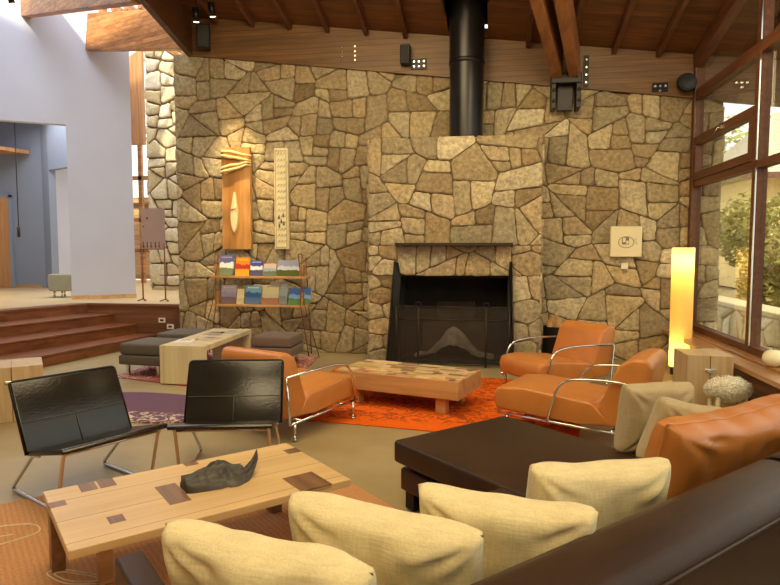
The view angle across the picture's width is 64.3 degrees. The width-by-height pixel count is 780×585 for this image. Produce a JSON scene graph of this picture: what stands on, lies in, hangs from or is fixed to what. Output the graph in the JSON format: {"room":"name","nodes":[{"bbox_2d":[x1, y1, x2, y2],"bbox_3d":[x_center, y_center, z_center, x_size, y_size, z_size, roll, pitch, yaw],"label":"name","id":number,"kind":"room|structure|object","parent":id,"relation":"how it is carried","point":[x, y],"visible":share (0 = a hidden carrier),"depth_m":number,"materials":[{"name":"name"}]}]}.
{"room":"lounge","nodes":[
{"label":"lounge","id":0,"kind":"room"},
{"bbox_2d":[0,146,29,154],"bbox_3d":[-10.708,-3.133,13.207,4.600,0.080,2.650,1,4,9],"label":"beam","id":1,"kind":"structure","parent":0,"point":[3,150],"depth_m":13.92,"materials":[{"name":"brown wood"}]},
{"bbox_2d":[0,122,45,287],"bbox_3d":[-10.354,-2.116,14.695,4.850,3.960,0.150,1,4,9],"label":"wall","id":2,"kind":"structure","parent":0,"point":[29,248],"depth_m":14.31,"materials":[{"name":"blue paint"}]},
{"bbox_2d":[0,195,15,287],"bbox_3d":[-9.474,-1.190,14.502,1.470,2.140,0.080,1,4,9],"label":"door","id":3,"kind":"structure","parent":2,"relation":"in","point":[7,251],"depth_m":14.38,"materials":[{"name":"brown wood"}]},
{"bbox_2d":[40,124,66,287],"bbox_3d":[-7.131,-2.040,13.631,2.132,3.960,0.223,3,5,38],"label":"wall","id":4,"kind":"structure","parent":0,"point":[52,137],"depth_m":13.93,"materials":[{"name":"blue paint"}]},
{"bbox_2d":[55,169,70,273],"bbox_3d":[-7.392,-1.585,14.279,0.129,2.960,0.757,3,5,38],"label":"wall","id":5,"kind":"structure","parent":0,"point":[62,201],"depth_m":14.12,"materials":[{"name":"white paint"}]},
{"bbox_2d":[0,0,135,295],"bbox_3d":[-7.271,-3.803,10.217,5.500,7.960,0.160,-2,4,-23],"label":"wall","id":6,"kind":"structure","parent":0,"point":[48,76],"depth_m":11.01,"materials":[{"name":"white paint"}]},
{"bbox_2d":[71,294,136,299],"bbox_3d":[-5.194,0.076,11.284,1.080,0.070,0.012,-2,4,-23],"label":"baseboard","id":7,"kind":"structure","parent":6,"relation":"attached to","point":[114,295],"depth_m":11.27,"materials":[{"name":"brown wood"}]},
{"bbox_2d":[85,10,181,51],"bbox_3d":[-4.118,-4.327,10.257,2.724,0.991,0.140,2,5,29],"label":"roof beam","id":8,"kind":"structure","parent":6,"relation":"attached to","point":[134,30],"depth_m":10.34,"materials":[{"name":"brown wood"}]},
{"bbox_2d":[0,280,179,308],"bbox_3d":[-7.751,0.454,11.690,11.000,0.740,12.500,1,4,9],"label":"floor","id":9,"kind":"structure","parent":0,"point":[9,297],"depth_m":11.31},
{"bbox_2d":[48,274,71,297],"bbox_3d":[-6.148,-0.136,11.664,0.500,0.440,0.500,1,4,9],"label":"round stool","id":10,"kind":"object","parent":9,"relation":"on","point":[56,282],"visible":0.8,"depth_m":11.45,"materials":[{"name":"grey fabric"}]},
{"bbox_2d":[133,145,148,282],"bbox_3d":[-6.389,-3.031,16.300,2.650,5.560,0.100,1,4,9],"label":"window","id":11,"kind":"structure","parent":9,"relation":"on","point":[140,177],"depth_m":16.32,"materials":[{"name":"brown wood"}]},
{"bbox_2d":[137,208,170,301],"bbox_3d":[-4.079,-0.646,10.723,0.606,1.609,0.172,1,4,9],"label":"stand","id":12,"kind":"object","parent":9,"relation":"on","point":[152,219],"visible":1,"depth_m":10.67,"materials":[{"name":"brown metal"}]},
{"bbox_2d":[87,303,179,333],"bbox_3d":[-3.905,0.509,10.165,2.320,0.646,0.090,1,4,9],"label":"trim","id":13,"kind":"structure","parent":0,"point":[146,316],"depth_m":10.16,"materials":[{"name":"brown wood"}]},
{"bbox_2d":[144,51,180,289],"bbox_3d":[-4.195,-2.967,13.548,2.249,6.102,0.637,1,4,9],"label":"wall","id":14,"kind":"structure","parent":0,"point":[162,183],"depth_m":13.40,"materials":[{"name":"stone"}]},
{"bbox_2d":[0,349,742,513],"bbox_3d":[-4.245,1.357,3.624,18.500,0.120,13.600,1,4,9],"label":"floor","id":15,"kind":"structure","parent":0,"point":[365,455],"depth_m":4.82,"materials":[{"name":"carpet"}]},
{"bbox_2d":[0,357,42,423],"bbox_3d":[-3.490,0.899,5.699,0.531,0.500,0.500,-2,5,-31],"label":"wooden chest","id":16,"kind":"object","parent":15,"relation":"on","point":[22,368],"visible":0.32,"depth_m":5.53,"materials":[{"name":"brown wood"}]},
{"bbox_2d":[0,303,156,366],"bbox_3d":[-5.850,0.679,7.771,2.327,0.646,5.850,1,4,19],"label":"staircase","id":17,"kind":"structure","parent":15,"relation":"on","point":[56,333],"depth_m":9.16,"materials":[{"name":"brown wood"}]},
{"bbox_2d":[123,392,185,423],"bbox_3d":[-2.431,1.116,6.076,2.137,0.012,1.065,1,4,9],"label":"rug","id":18,"kind":"object","parent":15,"relation":"on","point":[142,407],"visible":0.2,"depth_m":6.01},
{"bbox_2d":[0,482,395,584],"bbox_3d":[-1.184,1.366,2.535,3.330,0.014,3.330,-3,5,-36],"label":"rug","id":19,"kind":"object","parent":15,"relation":"on","point":[24,539],"visible":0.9,"depth_m":3.23,"materials":[{"name":"carpet"}]},
{"bbox_2d":[8,365,167,508],"bbox_3d":[-1.930,0.904,3.957,0.760,0.730,0.695,3,5,37],"label":"lounge chair","id":20,"kind":"object","parent":19,"relation":"on","point":[65,414],"visible":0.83,"depth_m":3.96,"materials":[{"name":"black leather"}]},
{"bbox_2d":[43,443,349,584],"bbox_3d":[-0.936,1.138,3.082,1.290,0.371,0.730,-3,5,-36],"label":"coffee table","id":21,"kind":"object","parent":19,"relation":"on","point":[99,517],"visible":0.9,"depth_m":2.92,"materials":[{"name":"brown wood"}]},
{"bbox_2d":[180,449,257,493],"bbox_3d":[-0.842,0.894,3.119,0.400,0.123,0.232,-3,5,-35],"label":"driftwood sculpture","id":22,"kind":"object","parent":21,"relation":"on","point":[218,474],"visible":1,"depth_m":3.06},
{"bbox_2d":[115,416,779,584],"bbox_3d":[0.848,0.956,3.008,3.990,0.743,2.100,-3,5,-36],"label":"sectional sofa","id":23,"kind":"object","parent":19,"relation":"on","point":[723,530],"visible":0.56,"depth_m":1.95,"materials":[{"name":"brown leather"}]},
{"bbox_2d":[161,519,376,584],"bbox_3d":[-0.313,0.830,1.642,0.636,0.392,0.257,2,4,22],"label":"throw cushion","id":24,"kind":"object","parent":23,"relation":"on","point":[195,552],"visible":1,"depth_m":1.57,"materials":[{"name":"beige fabric"}]},
{"bbox_2d":[288,491,483,584],"bbox_3d":[-0.015,0.816,1.825,0.622,0.404,0.244,2,4,25],"label":"throw cushion","id":25,"kind":"object","parent":23,"relation":"on","point":[402,547],"visible":0.77,"depth_m":1.71,"materials":[{"name":"beige fabric"}]},
{"bbox_2d":[418,482,597,578],"bbox_3d":[0.360,0.805,1.938,0.550,0.398,0.251,1,4,20],"label":"throw cushion","id":26,"kind":"object","parent":23,"relation":"on","point":[516,530],"visible":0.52,"depth_m":1.83,"materials":[{"name":"beige fabric"}]},
{"bbox_2d":[526,457,670,529],"bbox_3d":[0.727,0.783,2.212,0.524,0.395,0.233,-1,4,-8],"label":"throw cushion","id":27,"kind":"object","parent":23,"relation":"on","point":[618,489],"visible":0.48,"depth_m":2.12,"materials":[{"name":"beige fabric"}]},
{"bbox_2d":[614,382,694,452],"bbox_3d":[1.480,0.696,3.472,0.425,0.389,0.226,-1,4,-14],"label":"throw cushion","id":28,"kind":"object","parent":23,"relation":"on","point":[637,401],"visible":0.58,"depth_m":3.39,"materials":[{"name":"beige fabric"}]},
{"bbox_2d":[635,396,721,458],"bbox_3d":[1.600,0.746,3.164,0.692,0.465,0.243,0,4,-3],"label":"throw cushion","id":29,"kind":"object","parent":23,"relation":"on","point":[664,407],"visible":0.14,"depth_m":3.08,"materials":[{"name":"beige fabric"}]},
{"bbox_2d":[643,394,779,499],"bbox_3d":[1.551,0.728,2.885,1.018,0.423,0.320,-2,5,-30],"label":"throw cushion","id":30,"kind":"object","parent":23,"relation":"on","point":[701,448],"visible":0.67,"depth_m":2.67,"materials":[{"name":"orange leather"}]},
{"bbox_2d":[118,351,318,385],"bbox_3d":[-2.103,0.971,8.110,2.300,0.012,2.329,1,4,9],"label":"rug","id":31,"kind":"object","parent":15,"relation":"on","point":[143,373],"visible":0.18,"depth_m":7.77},
{"bbox_2d":[119,337,181,376],"bbox_3d":[-2.928,0.795,7.687,0.580,0.400,0.580,1,4,14],"label":"ottoman","id":32,"kind":"object","parent":31,"relation":"on","point":[144,351],"visible":0.7,"depth_m":7.43,"materials":[{"name":"grey fabric"}]},
{"bbox_2d":[120,337,181,355],"bbox_3d":[-2.928,0.665,7.678,0.560,0.140,0.560,1,4,14],"label":"cushion","id":33,"kind":"object","parent":32,"relation":"on","point":[148,346],"depth_m":7.44,"materials":[{"name":"grey fabric"}]},
{"bbox_2d":[157,328,209,357],"bbox_3d":[-2.825,0.732,8.580,0.580,0.400,0.580,1,4,12],"label":"ottoman","id":34,"kind":"object","parent":31,"relation":"on","point":[180,332],"visible":0.21,"depth_m":8.41,"materials":[{"name":"grey fabric"}]},
{"bbox_2d":[157,328,209,337],"bbox_3d":[-2.825,0.602,8.571,0.560,0.140,0.560,1,4,12],"label":"cushion","id":35,"kind":"object","parent":34,"relation":"on","point":[180,332],"depth_m":8.35,"materials":[{"name":"grey fabric"}]},
{"bbox_2d":[159,328,251,383],"bbox_3d":[-2.256,0.769,7.770,0.540,0.440,1.520,1,4,7],"label":"coffee table","id":36,"kind":"object","parent":31,"relation":"on","point":[175,358],"visible":0.71,"depth_m":7.04,"materials":[{"name":"brown wood"}]},
{"bbox_2d":[251,331,303,361],"bbox_3d":[-1.498,0.754,8.266,0.560,0.400,0.560,1,4,9],"label":"ottoman","id":37,"kind":"object","parent":31,"relation":"on","point":[291,343],"visible":0.63,"depth_m":8.02,"materials":[{"name":"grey fabric"}]},
{"bbox_2d":[251,331,302,347],"bbox_3d":[-1.498,0.624,8.257,0.540,0.140,0.540,1,4,9],"label":"cushion","id":38,"kind":"object","parent":37,"relation":"on","point":[268,339],"depth_m":8.03,"materials":[{"name":"brown fabric"}]},
{"bbox_2d":[167,359,283,464],"bbox_3d":[-1.115,0.879,4.345,0.695,0.730,0.760,0,4,-4],"label":"lounge chair","id":39,"kind":"object","parent":15,"relation":"on","point":[226,394],"visible":0.81,"depth_m":4.48,"materials":[{"name":"black leather"}]},
{"bbox_2d":[205,254,319,356],"bbox_3d":[-1.895,0.169,9.096,1.853,1.479,0.304,1,4,9],"label":"brochure rack","id":40,"kind":"object","parent":15,"relation":"on","point":[217,294],"visible":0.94,"depth_m":8.98,"materials":[{"name":"brown wood"}]},
{"bbox_2d":[219,255,233,275],"bbox_3d":[-2.402,-0.401,9.114,0.212,0.304,0.087,1,4,9],"label":"brochure","id":41,"kind":"object","parent":40,"relation":"on","point":[226,261],"visible":1,"depth_m":9.11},
{"bbox_2d":[221,285,236,303],"bbox_3d":[-2.373,0.029,9.136,0.232,0.275,0.079,1,4,9],"label":"brochure","id":42,"kind":"object","parent":40,"relation":"on","point":[229,292],"visible":1,"depth_m":9.13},
{"bbox_2d":[236,289,244,303],"bbox_3d":[-2.194,0.058,9.103,0.107,0.221,0.066,1,4,9],"label":"brochure","id":43,"kind":"object","parent":40,"relation":"on","point":[240,292],"visible":1,"depth_m":9.10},
{"bbox_2d":[235,258,249,275],"bbox_3d":[-2.156,-0.378,9.071,0.212,0.265,0.077,1,4,9],"label":"brochure","id":44,"kind":"object","parent":40,"relation":"on","point":[242,268],"visible":1,"depth_m":9.06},
{"bbox_2d":[245,285,261,303],"bbox_3d":[-2.003,0.033,9.077,0.232,0.275,0.079,1,4,9],"label":"brochure","id":45,"kind":"object","parent":40,"relation":"on","point":[253,292],"visible":1,"depth_m":9.07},
{"bbox_2d":[250,260,262,275],"bbox_3d":[-1.944,-0.356,9.034,0.182,0.226,0.067,1,4,9],"label":"brochure","id":46,"kind":"object","parent":40,"relation":"on","point":[256,268],"visible":1,"depth_m":9.03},
{"bbox_2d":[210,275,310,278],"bbox_3d":[-1.896,-0.227,9.058,1.460,0.030,0.230,1,4,9],"label":"shelf","id":47,"kind":"object","parent":40,"relation":"attached to","point":[215,276],"depth_m":8.93,"materials":[{"name":"brown wood"}]},
{"bbox_2d":[209,303,312,307],"bbox_3d":[-1.896,0.187,9.087,1.510,0.030,0.230,1,4,9],"label":"shelf","id":48,"kind":"object","parent":40,"relation":"attached to","point":[301,305],"depth_m":8.99,"materials":[{"name":"brown wood"}]},
{"bbox_2d":[263,264,276,275],"bbox_3d":[-1.743,-0.329,8.997,0.192,0.178,0.055,1,4,9],"label":"brochure","id":49,"kind":"object","parent":40,"relation":"on","point":[269,269],"visible":1,"depth_m":8.99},
{"bbox_2d":[262,287,278,304],"bbox_3d":[-1.739,0.051,9.032,0.247,0.246,0.072,1,4,9],"label":"brochure","id":50,"kind":"object","parent":40,"relation":"on","point":[270,295],"visible":1,"depth_m":9.03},
{"bbox_2d":[270,281,281,303],"bbox_3d":[-1.672,0.006,9.085,0.200,0.332,0.092,1,4,9],"label":"brochure","id":51,"kind":"object","parent":40,"relation":"on","point":[277,284],"visible":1,"depth_m":9.10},
{"bbox_2d":[279,282,287,304],"bbox_3d":[-1.542,0.013,9.008,0.112,0.323,0.092,1,4,9],"label":"brochure","id":52,"kind":"object","parent":40,"relation":"on","point":[284,285],"visible":1,"depth_m":9.00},
{"bbox_2d":[277,260,299,275],"bbox_3d":[-1.465,-0.350,8.957,0.332,0.226,0.067,1,4,9],"label":"brochure","id":53,"kind":"object","parent":40,"relation":"on","point":[285,267],"visible":1,"depth_m":8.95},
{"bbox_2d":[288,288,310,304],"bbox_3d":[-1.305,0.060,8.961,0.327,0.236,0.070,1,4,9],"label":"brochure","id":54,"kind":"object","parent":40,"relation":"on","point":[294,293],"visible":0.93,"depth_m":8.96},
{"bbox_2d":[294,367,580,437],"bbox_3d":[0.377,1.091,6.428,3.099,0.012,2.359,1,4,19],"label":"rug","id":55,"kind":"object","parent":15,"relation":"on","point":[388,410],"visible":0.25,"depth_m":5.79,"materials":[{"name":"carpet"}]},
{"bbox_2d":[221,346,357,440],"bbox_3d":[-0.859,0.794,5.456,0.758,0.715,1.043,3,5,33],"label":"leather armchair","id":56,"kind":"object","parent":55,"relation":"on","point":[305,391],"visible":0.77,"depth_m":5.15,"materials":[{"name":"leather"}]},
{"bbox_2d":[335,359,480,413],"bbox_3d":[0.179,0.932,6.231,1.320,0.332,0.660,2,5,27],"label":"table","id":57,"kind":"object","parent":55,"relation":"on","point":[444,384],"visible":0.94,"depth_m":5.98,"materials":[{"name":"brown wood"}]},
{"bbox_2d":[500,320,615,385],"bbox_3d":[1.807,0.705,6.720,1.043,0.715,0.758,-2,5,-26],"label":"leather armchair","id":58,"kind":"object","parent":55,"relation":"on","point":[579,345],"visible":0.8,"depth_m":6.59,"materials":[{"name":"leather"}]},
{"bbox_2d":[494,348,667,434],"bbox_3d":[1.582,0.814,5.180,1.252,0.715,0.758,3,5,33],"label":"leather armchair","id":59,"kind":"object","parent":55,"relation":"on","point":[578,401],"visible":0.75,"depth_m":4.94,"materials":[{"name":"leather"}]},
{"bbox_2d":[395,302,510,367],"bbox_3d":[0.809,0.549,8.111,1.502,0.856,0.067,1,4,9],"label":"fire screen","id":60,"kind":"object","parent":15,"relation":"on","point":[396,306],"visible":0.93,"depth_m":8.09,"materials":[{"name":"metal"}]},
{"bbox_2d":[366,134,544,364],"bbox_3d":[0.869,-0.562,8.447,2.366,3.042,0.872,1,4,9],"label":"fireplace","id":61,"kind":"object","parent":15,"relation":"on","point":[458,221],"visible":0.98,"depth_m":8.25,"materials":[{"name":"stone"}]},
{"bbox_2d":[395,243,512,245],"bbox_3d":[0.834,-0.634,8.152,1.530,0.040,0.210,1,4,9],"label":"mantel shelf","id":62,"kind":"object","parent":61,"relation":"attached to","point":[396,244],"depth_m":8.05,"materials":[{"name":"metal"}]},
{"bbox_2d":[449,0,484,136],"bbox_3d":[1.029,-3.604,8.270,0.480,3.100,0.480,1,4,9],"label":"flue pipe","id":63,"kind":"object","parent":61,"relation":"on","point":[467,17],"visible":0.94,"depth_m":8.13,"materials":[{"name":"metal"}]},
{"bbox_2d":[542,315,562,353],"bbox_3d":[2.191,0.636,8.272,0.300,0.660,0.300,1,4,9],"label":"basket","id":64,"kind":"object","parent":15,"relation":"on","point":[553,325],"visible":0.41,"depth_m":8.18,"materials":[{"name":"black metal"}]},
{"bbox_2d":[668,248,694,374],"bbox_3d":[3.579,0.232,7.613,0.256,1.560,0.256,1,4,9],"label":"floor lamp","id":65,"kind":"object","parent":15,"relation":"on","point":[683,259],"visible":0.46,"depth_m":7.50,"materials":[{"name":"yellow paper"}]},
{"bbox_2d":[673,348,733,407],"bbox_3d":[3.033,0.851,6.019,0.410,0.550,0.480,1,4,9],"label":"side table","id":66,"kind":"object","parent":15,"relation":"on","point":[696,366],"visible":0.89,"depth_m":5.84,"materials":[{"name":"brown wood"}]},
{"bbox_2d":[702,374,754,406],"bbox_3d":[3.013,0.941,5.534,0.433,0.442,0.326,-1,4,-14],"label":"stool","id":67,"kind":"object","parent":15,"relation":"on","point":[722,389],"visible":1,"depth_m":5.45,"materials":[{"name":"fabric"}]},
{"bbox_2d":[173,54,724,361],"bbox_3d":[0.620,-1.329,9.123,7.842,4.479,0.609,1,4,9],"label":"wall","id":68,"kind":"structure","parent":0,"point":[618,159],"depth_m":8.89,"materials":[{"name":"stone"}]},
{"bbox_2d":[196,23,210,50],"bbox_3d":[-2.715,-3.718,9.027,0.182,0.338,0.166,-1,4,-11],"label":"speaker","id":69,"kind":"object","parent":68,"relation":"attached to","point":[202,30],"visible":1,"depth_m":8.95},
{"bbox_2d":[198,25,207,45],"bbox_3d":[-2.700,-3.713,8.948,0.143,0.286,0.006,-1,4,-11],"label":"grille","id":70,"kind":"object","parent":69,"relation":"attached to","point":[202,29],"depth_m":8.95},
{"bbox_2d":[220,147,252,248],"bbox_3d":[-2.282,-1.388,9.169,0.480,1.490,0.171,1,4,9],"label":"wood panel","id":71,"kind":"object","parent":68,"relation":"attached to","point":[236,162],"visible":1,"depth_m":9.16,"materials":[{"name":"wood"}]},
{"bbox_2d":[274,148,289,248],"bbox_3d":[-1.590,-1.374,9.116,0.210,1.470,0.078,1,4,9],"label":"relief panel","id":72,"kind":"object","parent":68,"relation":"attached to","point":[281,155],"visible":1,"depth_m":9.08,"materials":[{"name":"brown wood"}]},
{"bbox_2d":[400,44,410,66],"bbox_3d":[0.219,-3.305,8.642,0.140,0.260,0.166,1,4,9],"label":"speaker","id":73,"kind":"object","parent":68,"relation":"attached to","point":[405,49],"visible":1,"depth_m":8.56},
{"bbox_2d":[401,45,408,61],"bbox_3d":[0.207,-3.300,8.563,0.110,0.220,0.006,1,4,9],"label":"grille","id":74,"kind":"object","parent":73,"relation":"attached to","point":[404,48],"depth_m":8.56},
{"bbox_2d":[411,58,426,69],"bbox_3d":[0.407,-3.203,8.682,0.220,0.150,0.032,1,4,9],"label":"plate","id":75,"kind":"object","parent":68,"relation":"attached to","point":[420,63],"visible":1,"depth_m":8.68,"materials":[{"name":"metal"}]},
{"bbox_2d":[191,17,779,106],"bbox_3d":[1.506,-3.195,8.588,9.020,1.688,0.120,1,4,9],"label":"wooden beam","id":76,"kind":"structure","parent":68,"relation":"attached to","point":[627,71],"depth_m":8.64,"materials":[{"name":"brown wood"}]},
{"bbox_2d":[676,73,696,91],"bbox_3d":[3.859,-2.728,8.074,0.250,0.250,0.170,1,4,9],"label":"round speaker","id":77,"kind":"object","parent":76,"relation":"attached to","point":[686,82],"visible":1,"depth_m":8.00},
{"bbox_2d":[681,75,694,87],"bbox_3d":[3.847,-2.723,7.997,0.170,0.170,0.015,1,4,9],"label":"grille","id":78,"kind":"object","parent":77,"relation":"attached to","point":[687,81],"depth_m":8.00,"materials":[{"name":"metal"}]},
{"bbox_2d":[550,72,581,111],"bbox_3d":[2.342,-2.673,8.282,0.380,0.460,0.290,1,4,9],"label":"bracket","id":79,"kind":"object","parent":68,"relation":"attached to","point":[565,84],"visible":0.98,"depth_m":8.24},
{"bbox_2d":[530,0,563,77],"bbox_3d":[1.561,-3.343,6.629,0.130,1.254,3.420,2,4,23],"label":"roof beam","id":80,"kind":"structure","parent":79,"relation":"attached to","point":[543,10],"depth_m":7.36,"materials":[{"name":"brown wood"}]},
{"bbox_2d":[554,0,579,76],"bbox_3d":[1.810,-3.340,6.589,0.130,1.254,3.401,2,4,22],"label":"roof beam","id":81,"kind":"structure","parent":79,"relation":"attached to","point":[565,10],"depth_m":7.32,"materials":[{"name":"brown wood"}]},
{"bbox_2d":[583,55,588,86],"bbox_3d":[2.638,-2.978,8.338,0.070,0.420,0.032,1,4,9],"label":"plate","id":82,"kind":"object","parent":68,"relation":"attached to","point":[586,57],"visible":1,"depth_m":8.34,"materials":[{"name":"black metal"}]},
{"bbox_2d":[609,226,641,256],"bbox_3d":[3.194,-0.689,8.397,0.410,0.415,0.070,1,4,9],"label":"plaque","id":83,"kind":"object","parent":68,"relation":"attached to","point":[625,241],"visible":1,"depth_m":8.37,"materials":[{"name":"plastic"}]},
{"bbox_2d":[652,82,667,91],"bbox_3d":[3.576,-2.714,8.206,0.200,0.127,0.032,1,4,9],"label":"plate","id":84,"kind":"object","parent":68,"relation":"attached to","point":[656,87],"visible":1,"depth_m":8.21,"materials":[{"name":"black metal"}]},
{"bbox_2d":[667,335,779,399],"bbox_3d":[2.828,1.163,2.114,0.130,0.300,12.900,1,4,9],"label":"trim","id":85,"kind":"structure","parent":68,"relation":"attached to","point":[762,389],"depth_m":5.72,"materials":[{"name":"brown wood"}]},
{"bbox_2d":[179,0,779,59],"bbox_3d":[0.526,-4.575,2.383,9.020,4.584,13.900,1,4,9],"label":"ceiling","id":86,"kind":"structure","parent":0,"point":[600,20],"depth_m":8.04,"materials":[{"name":"brown wood"}]},
{"bbox_2d":[20,0,140,17],"bbox_3d":[-4.724,-4.586,9.240,4.125,1.513,0.140,4,5,42],"label":"roof beam","id":87,"kind":"structure","parent":86,"relation":"attached to","point":[29,8],"depth_m":9.36,"materials":[{"name":"brown wood"}]},
{"bbox_2d":[138,0,193,56],"bbox_3d":[-3.758,-4.641,4.338,0.100,2.941,10.127,1,4,9],"label":"roof beam","id":88,"kind":"structure","parent":86,"relation":"attached to","point":[172,16],"depth_m":8.71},
{"bbox_2d":[192,0,199,22],"bbox_3d":[-2.690,-3.936,8.582,0.089,0.383,0.126,0,4,-4],"label":"spotlight","id":89,"kind":"object","parent":86,"relation":"attached to","point":[195,10],"visible":1,"depth_m":8.56,"materials":[{"name":"black metal"}]},
{"bbox_2d":[197,0,218,23],"bbox_3d":[-3.565,-5.077,2.672,0.060,3.186,12.863,1,4,9],"label":"roof beam","id":90,"kind":"structure","parent":86,"relation":"attached to","point":[203,3],"depth_m":8.75,"materials":[{"name":"brown wood"}]},
{"bbox_2d":[207,0,215,16],"bbox_3d":[-2.429,-3.945,8.438,0.095,0.384,0.136,1,4,9],"label":"spotlight","id":91,"kind":"object","parent":86,"relation":"attached to","point":[211,8],"visible":1,"depth_m":8.41,"materials":[{"name":"black metal"}]},
{"bbox_2d":[234,0,254,26],"bbox_3d":[-3.012,-5.001,2.588,0.060,3.186,12.863,1,4,9],"label":"roof beam","id":92,"kind":"structure","parent":86,"relation":"attached to","point":[241,5],"depth_m":8.71,"materials":[{"name":"brown wood"}]},
{"bbox_2d":[272,0,291,29],"bbox_3d":[-2.459,-4.925,2.504,0.060,3.186,12.863,1,4,9],"label":"roof beam","id":93,"kind":"structure","parent":86,"relation":"attached to","point":[277,3],"depth_m":8.60,"materials":[{"name":"brown wood"}]},
{"bbox_2d":[311,0,329,32],"bbox_3d":[-1.906,-4.849,2.421,0.060,3.186,12.863,1,4,9],"label":"roof beam","id":94,"kind":"structure","parent":86,"relation":"attached to","point":[316,3],"depth_m":8.47,"materials":[{"name":"brown wood"}]},
{"bbox_2d":[352,0,368,34],"bbox_3d":[-1.353,-4.773,2.337,0.060,3.186,12.863,1,4,9],"label":"roof beam","id":95,"kind":"structure","parent":86,"relation":"attached to","point":[357,5],"depth_m":8.35,"materials":[{"name":"brown wood"}]},
{"bbox_2d":[395,0,407,37],"bbox_3d":[-0.800,-4.697,2.253,0.060,3.186,12.863,1,4,9],"label":"roof beam","id":96,"kind":"structure","parent":86,"relation":"attached to","point":[398,3],"depth_m":8.24,"materials":[{"name":"brown wood"}]},
{"bbox_2d":[442,0,488,25],"bbox_3d":[0.983,-4.457,7.923,0.580,1.630,1.180,1,4,9],"label":"roof beam","id":97,"kind":"structure","parent":86,"relation":"attached to","point":[447,2],"depth_m":8.49,"materials":[{"name":"brown wood"}]},
{"bbox_2d":[526,3,533,47],"bbox_3d":[0.858,-4.468,2.002,0.060,3.186,12.863,1,4,9],"label":"roof beam","id":98,"kind":"structure","parent":86,"relation":"attached to","point":[531,15],"depth_m":7.96,"materials":[{"name":"brown wood"}]},
{"bbox_2d":[575,0,584,28],"bbox_3d":[1.411,-4.392,1.918,0.060,3.186,12.863,1,4,9],"label":"roof beam","id":99,"kind":"structure","parent":86,"relation":"attached to","point":[580,4],"depth_m":7.49,"materials":[{"name":"brown wood"}]},
{"bbox_2d":[611,0,635,53],"bbox_3d":[1.964,-4.316,1.834,0.060,3.186,12.863,1,4,9],"label":"roof beam","id":100,"kind":"structure","parent":86,"relation":"attached to","point":[630,4],"depth_m":7.65,"materials":[{"name":"brown wood"}]},
{"bbox_2d":[656,0,688,56],"bbox_3d":[2.517,-4.240,1.750,0.060,3.186,12.863,1,4,9],"label":"roof beam","id":101,"kind":"structure","parent":86,"relation":"attached to","point":[682,4],"depth_m":7.52,"materials":[{"name":"brown wood"}]},
{"bbox_2d":[693,0,746,67],"bbox_3d":[3.011,-4.122,1.679,0.120,3.273,12.884,1,4,9],"label":"roof beam","id":102,"kind":"structure","parent":86,"relation":"attached to","point":[729,9],"depth_m":7.36,"materials":[{"name":"brown wood"}]},
{"bbox_2d":[717,285,779,303],"bbox_3d":[36.879,-0.562,31.582,57.200,0.150,86.000,1,4,9],"label":"ground","id":103,"kind":"structure","parent":0,"point":[725,291],"depth_m":22.87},
{"bbox_2d":[723,115,747,153],"bbox_3d":[15.067,-5.473,33.847,9.261,9.293,5.511,0,4,6],"label":"tree","id":104,"kind":"object","parent":103,"relation":"on","point":[740,135],"visible":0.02,"depth_m":32.51,"materials":[{"name":"green plant"}]},
{"bbox_2d":[716,295,779,350],"bbox_3d":[5.713,0.542,10.233,0.450,0.789,10.105,1,4,9],"label":"wall","id":105,"kind":"structure","parent":103,"relation":"on","point":[731,312],"depth_m":9.57,"materials":[{"name":"stone"}]},
{"bbox_2d":[718,191,779,307],"bbox_3d":[7.090,-0.524,11.236,2.014,2.597,3.015,1,4,9],"label":"shrub","id":106,"kind":"object","parent":103,"relation":"on","point":[771,275],"visible":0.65,"depth_m":11.31,"materials":[{"name":"green plant"}]},
{"bbox_2d":[718,112,779,287],"bbox_3d":[20.804,-3.679,24.287,15.900,7.000,7.840,1,4,9],"label":"house","id":107,"kind":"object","parent":103,"relation":"on","point":[731,187],"visible":0.29,"depth_m":24.33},
{"bbox_3d":[-8.353,-0.610,23.643,16.000,0.070,16.000,1,4,9],"label":"floor","id":108,"kind":"structure","parent":0,"visible":0},
{"bbox_2d":[129,51,150,278],"bbox_3d":[-7.075,-2.906,16.928,4.600,6.100,3.500,1,4,9],"label":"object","id":109,"kind":"object","parent":108,"relation":"on","point":[136,60],"visible":0.06,"depth_m":14.90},
{"bbox_3d":[-9.576,-4.071,13.567,6.700,0.100,1.850,1,4,9],"label":"ceiling","id":110,"kind":"structure","parent":0,"visible":0},
{"bbox_2d":[14,122,19,236],"bbox_3d":[-8.215,-2.621,13.629,0.055,2.800,0.055,2,5,32],"label":"pull cord","id":111,"kind":"object","parent":110,"relation":"hanging from","point":[18,227],"visible":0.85,"depth_m":13.65,"materials":[{"name":"metal"}]},
{"bbox_3d":[3.027,1.200,2.095,0.100,0.410,12.920,1,4,9],"label":"wall","id":112,"kind":"structure","parent":0,"visible":0},
{"bbox_2d":[662,329,779,389],"bbox_3d":[2.903,0.964,2.098,0.430,0.070,12.920,1,4,9],"label":"trim","id":113,"kind":"structure","parent":112,"relation":"on","point":[752,365],"depth_m":6.08,"materials":[{"name":"brown wood"}]},
{"bbox_2d":[762,349,779,366],"bbox_3d":[3.493,0.593,5.652,0.180,0.165,0.180,1,4,9],"label":"candle","id":114,"kind":"object","parent":113,"relation":"on","point":[771,358],"visible":1,"depth_m":5.60,"materials":[{"name":"wax"}]},
{"bbox_2d":[687,44,756,350],"bbox_3d":[3.890,-1.796,7.297,0.186,4.750,2.000,1,4,9],"label":"window","id":115,"kind":"structure","parent":112,"relation":"in","point":[740,165],"depth_m":7.66,"materials":[{"name":"brown wood"}]},
{"bbox_2d":[745,0,779,357],"bbox_3d":[3.601,-1.656,5.323,0.127,4.750,2.000,1,4,9],"label":"window","id":116,"kind":"structure","parent":112,"relation":"in","point":[768,39],"depth_m":6.25,"materials":[{"name":"brown wood"}]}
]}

